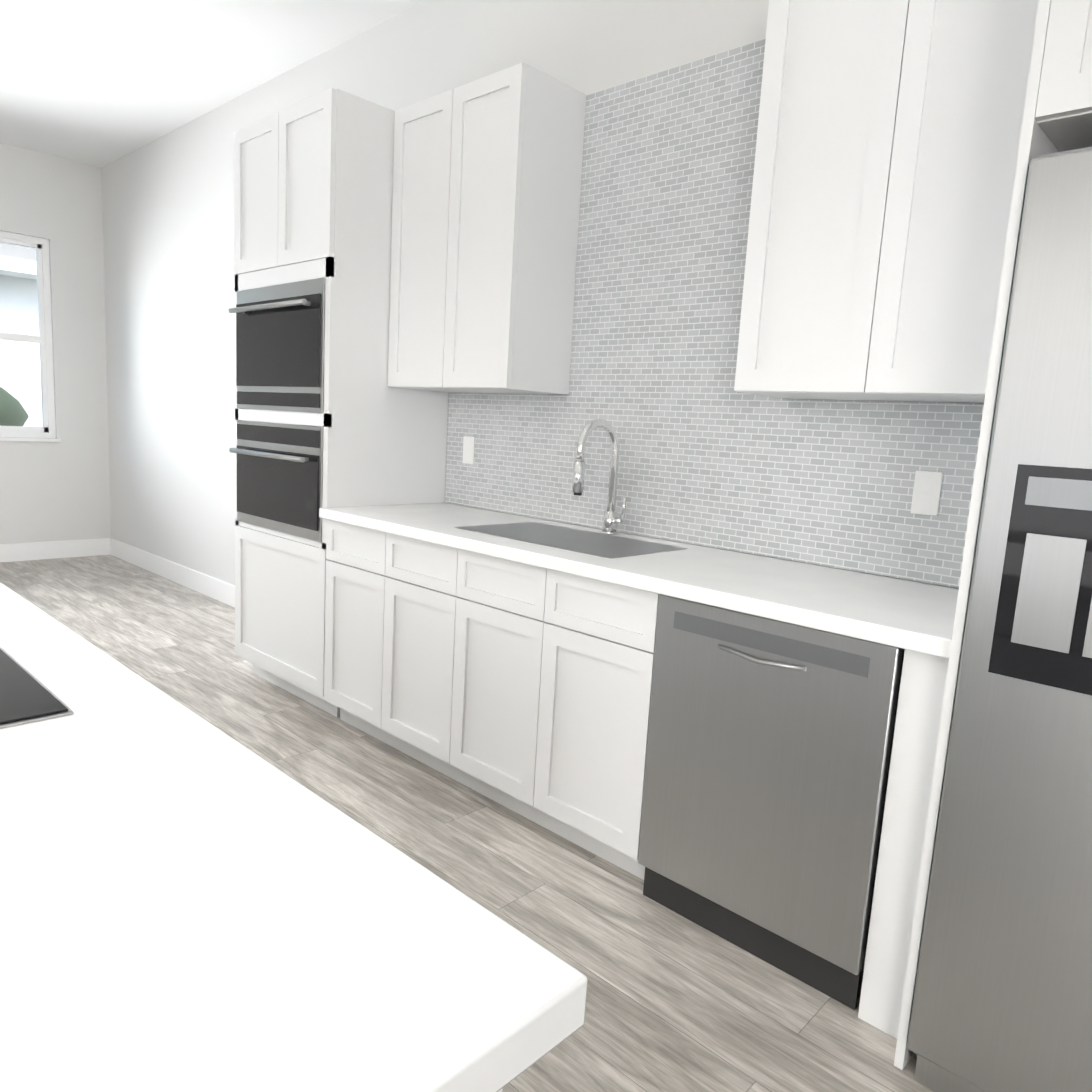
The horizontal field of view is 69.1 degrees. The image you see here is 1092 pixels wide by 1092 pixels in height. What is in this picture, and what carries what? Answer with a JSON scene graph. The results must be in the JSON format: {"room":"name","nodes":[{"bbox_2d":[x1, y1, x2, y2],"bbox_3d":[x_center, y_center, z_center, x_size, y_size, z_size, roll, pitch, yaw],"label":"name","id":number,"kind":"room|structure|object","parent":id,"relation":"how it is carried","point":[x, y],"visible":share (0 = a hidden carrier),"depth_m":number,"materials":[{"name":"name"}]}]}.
{"room":"kitchen","nodes":[
{"label":"kitchen","id":0,"kind":"room"},
{"bbox_2d":[0,142,110,543],"bbox_3d":[-6.592,-1.183,3.539,0.150,3.120,8.770,11,12,42],"label":"wall","id":1,"kind":"structure","parent":0,"point":[54,491],"depth_m":6.32,"materials":[{"name":"paint"}]},
{"bbox_2d":[0,231,60,441],"bbox_3d":[-4.564,-1.543,5.587,0.125,1.555,1.950,11,12,42],"label":"double-hung window","id":2,"kind":"structure","parent":1,"relation":"in","point":[43,339],"depth_m":6.20,"materials":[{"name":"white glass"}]},
{"bbox_2d":[0,538,107,561],"bbox_3d":[-6.606,0.299,3.717,0.015,0.140,8.440,11,12,42],"label":"baseboard","id":3,"kind":"structure","parent":1,"relation":"attached to","point":[87,547],"depth_m":6.44,"materials":[{"name":"white wood"}]},
{"bbox_2d":[0,0,423,167],"bbox_3d":[-0.851,-2.253,0.614,12.100,0.510,12.600,11,12,42],"label":"ceiling","id":4,"kind":"structure","parent":0,"point":[100,83],"depth_m":4.26,"materials":[{"name":"paint"}]},
{"bbox_2d":[0,555,933,1091],"bbox_3d":[-1.043,1.128,1.126,12.100,0.100,12.600,11,12,42],"label":"floor","id":5,"kind":"structure","parent":0,"point":[676,1003],"depth_m":2.24,"materials":[{"name":"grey wood"}]},
{"bbox_2d":[0,582,587,1091],"bbox_3d":[-1.499,0.560,1.339,3.190,0.908,1.020,11,12,42],"label":"kitchen island","id":6,"kind":"object","parent":5,"relation":"on","point":[190,900],"visible":0.94,"depth_m":0.59,"materials":[{"name":"white stone"}]},
{"bbox_2d":[0,647,73,727],"bbox_3d":[-1.039,0.151,1.041,0.768,0.038,0.528,11,12,42],"label":"cooktop","id":7,"kind":"object","parent":6,"relation":"in","point":[26,696],"visible":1,"depth_m":1.00,"materials":[{"name":"black glass"}]},
{"bbox_2d":[228,88,448,716],"bbox_3d":[-0.973,-0.565,3.632,0.810,2.500,0.684,11,12,42],"label":"tall cabinet","id":8,"kind":"object","parent":5,"relation":"on","point":[326,416],"visible":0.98,"depth_m":3.31,"materials":[{"name":"white wood"}]},
{"bbox_2d":[324,519,394,743],"bbox_3d":[-0.530,0.327,3.343,0.470,0.875,0.618,11,12,42],"label":"base cabinet","id":9,"kind":"object","parent":5,"relation":"on","point":[360,566],"depth_m":3.12,"materials":[{"name":"white wood"}]},
{"bbox_2d":[387,535,470,781],"bbox_3d":[-0.254,0.382,3.085,0.530,0.875,0.618,11,12,42],"label":"base cabinet","id":10,"kind":"object","parent":5,"relation":"on","point":[429,605],"depth_m":2.82,"materials":[{"name":"white wood"}]},
{"bbox_2d":[459,555,562,828],"bbox_3d":[0.042,0.441,2.808,0.530,0.875,0.618,11,12,42],"label":"base cabinet","id":11,"kind":"object","parent":5,"relation":"on","point":[505,659],"depth_m":2.54,"materials":[{"name":"white wood"}]},
{"bbox_2d":[547,575,666,879],"bbox_3d":[0.318,0.495,2.551,0.470,0.875,0.618,11,12,42],"label":"base cabinet","id":12,"kind":"object","parent":5,"relation":"on","point":[604,660],"depth_m":2.29,"materials":[{"name":"white wood"}]},
{"bbox_2d":[319,503,958,662],"bbox_3d":[0.175,0.014,2.616,2.382,0.040,0.653,11,12,42],"label":"countertop","id":13,"kind":"structure","parent":12,"relation":"on","point":[918,618],"depth_m":2.23,"materials":[{"name":"white stone"}]},
{"bbox_2d":[453,521,687,558],"bbox_3d":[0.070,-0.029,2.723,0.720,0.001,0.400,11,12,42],"label":"sink basin","id":14,"kind":"object","parent":13,"relation":"in","point":[585,542],"depth_m":2.68,"materials":[{"name":"silver metal"}]},
{"bbox_2d":[572,419,625,534],"bbox_3d":[0.198,-0.238,2.782,0.106,0.410,0.239,11,12,42],"label":"faucet","id":15,"kind":"object","parent":13,"relation":"on","point":[611,520],"visible":1,"depth_m":2.82,"materials":[{"name":"silver metal"}]},
{"bbox_2d":[638,594,904,1009],"bbox_3d":[0.692,0.579,2.153,0.618,0.872,0.612,11,12,42],"label":"dishwasher","id":16,"kind":"object","parent":5,"relation":"on","point":[769,751],"visible":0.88,"depth_m":1.91,"materials":[{"name":"silver metal"}]},
{"bbox_2d":[894,0,1091,1069],"bbox_3d":[1.401,-0.092,1.405,0.988,2.500,0.698,11,12,42],"label":"surround","id":17,"kind":"object","parent":5,"relation":"on","point":[1057,116],"visible":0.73,"depth_m":1.43,"materials":[{"name":"white wood"}]},
{"bbox_2d":[907,147,1091,1091],"bbox_3d":[1.343,0.258,1.411,0.950,1.800,0.763,11,12,42],"label":"fridge","id":18,"kind":"object","parent":5,"relation":"on","point":[1002,1000],"visible":1,"depth_m":1.43,"materials":[{"name":"silver metal"}]},
{"bbox_2d":[101,0,969,588],"bbox_3d":[-0.751,-0.916,3.966,7.800,3.120,0.150,11,12,42],"label":"wall","id":19,"kind":"structure","parent":0,"point":[169,242],"depth_m":5.17,"materials":[{"name":"paint"}]},
{"bbox_2d":[108,538,234,607],"bbox_3d":[-2.399,0.261,5.538,3.570,0.140,0.015,11,12,42],"label":"baseboard","id":20,"kind":"structure","parent":19,"relation":"attached to","point":[210,586],"depth_m":5.83,"materials":[{"name":"white wood"}]},
{"bbox_2d":[388,63,585,394],"bbox_3d":[-0.256,-1.164,3.130,0.726,1.085,0.338,11,12,42],"label":"upper cabinet","id":21,"kind":"object","parent":19,"relation":"attached to","point":[487,173],"visible":1,"depth_m":2.93,"materials":[{"name":"white wood"}]},
{"bbox_2d":[445,38,983,587],"bbox_3d":[0.442,-0.811,2.727,2.382,1.583,0.009,11,12,42],"label":"backsplash","id":22,"kind":"structure","parent":19,"relation":"attached to","point":[709,456],"depth_m":2.67,"materials":[{"name":"tile"}]},
{"bbox_2d":[462,436,474,463],"bbox_3d":[-0.342,-0.423,3.501,0.072,0.120,0.006,11,12,42],"label":"electrical outlet","id":23,"kind":"object","parent":22,"relation":"attached to","point":[468,448],"visible":1,"depth_m":3.50,"materials":[{"name":"white plastic"}]},
{"bbox_2d":[911,471,942,515],"bbox_3d":[1.054,-0.146,2.198,0.072,0.120,0.006,11,12,42],"label":"electrical outlet","id":24,"kind":"object","parent":22,"relation":"attached to","point":[926,493],"visible":1,"depth_m":2.19,"materials":[{"name":"white plastic"}]},
{"bbox_2d":[734,0,1038,402],"bbox_3d":[0.938,-0.928,2.014,0.736,1.085,0.338,11,12,42],"label":"upper cabinet","id":25,"kind":"object","parent":19,"relation":"attached to","point":[887,144],"visible":0.73,"depth_m":1.92,"materials":[{"name":"white wood"}]},
{"label":"outside","id":26,"kind":"structure","parent":0,"visible":0},
{"bbox_3d":[-22.117,-3.389,24.723,51.540,0.100,70.000,11,12,42],"label":"ground","id":27,"kind":"structure","parent":26,"visible":0},
{"bbox_2d":[0,387,28,425],"bbox_3d":[-7.469,-1.305,8.492,2.649,2.279,3.444,11,12,42],"label":"tree","id":28,"kind":"object","parent":27,"relation":"on","point":[4,419],"depth_m":9.44,"materials":[{"name":"green plant"}]},
{"bbox_2d":[0,242,42,426],"bbox_3d":[-7.316,-3.365,17.401,9.050,3.700,13.200,11,12,42],"label":"house","id":29,"kind":"structure","parent":27,"relation":"on","point":[10,288],"depth_m":11.34,"materials":[{"name":"paint"}]}
]}

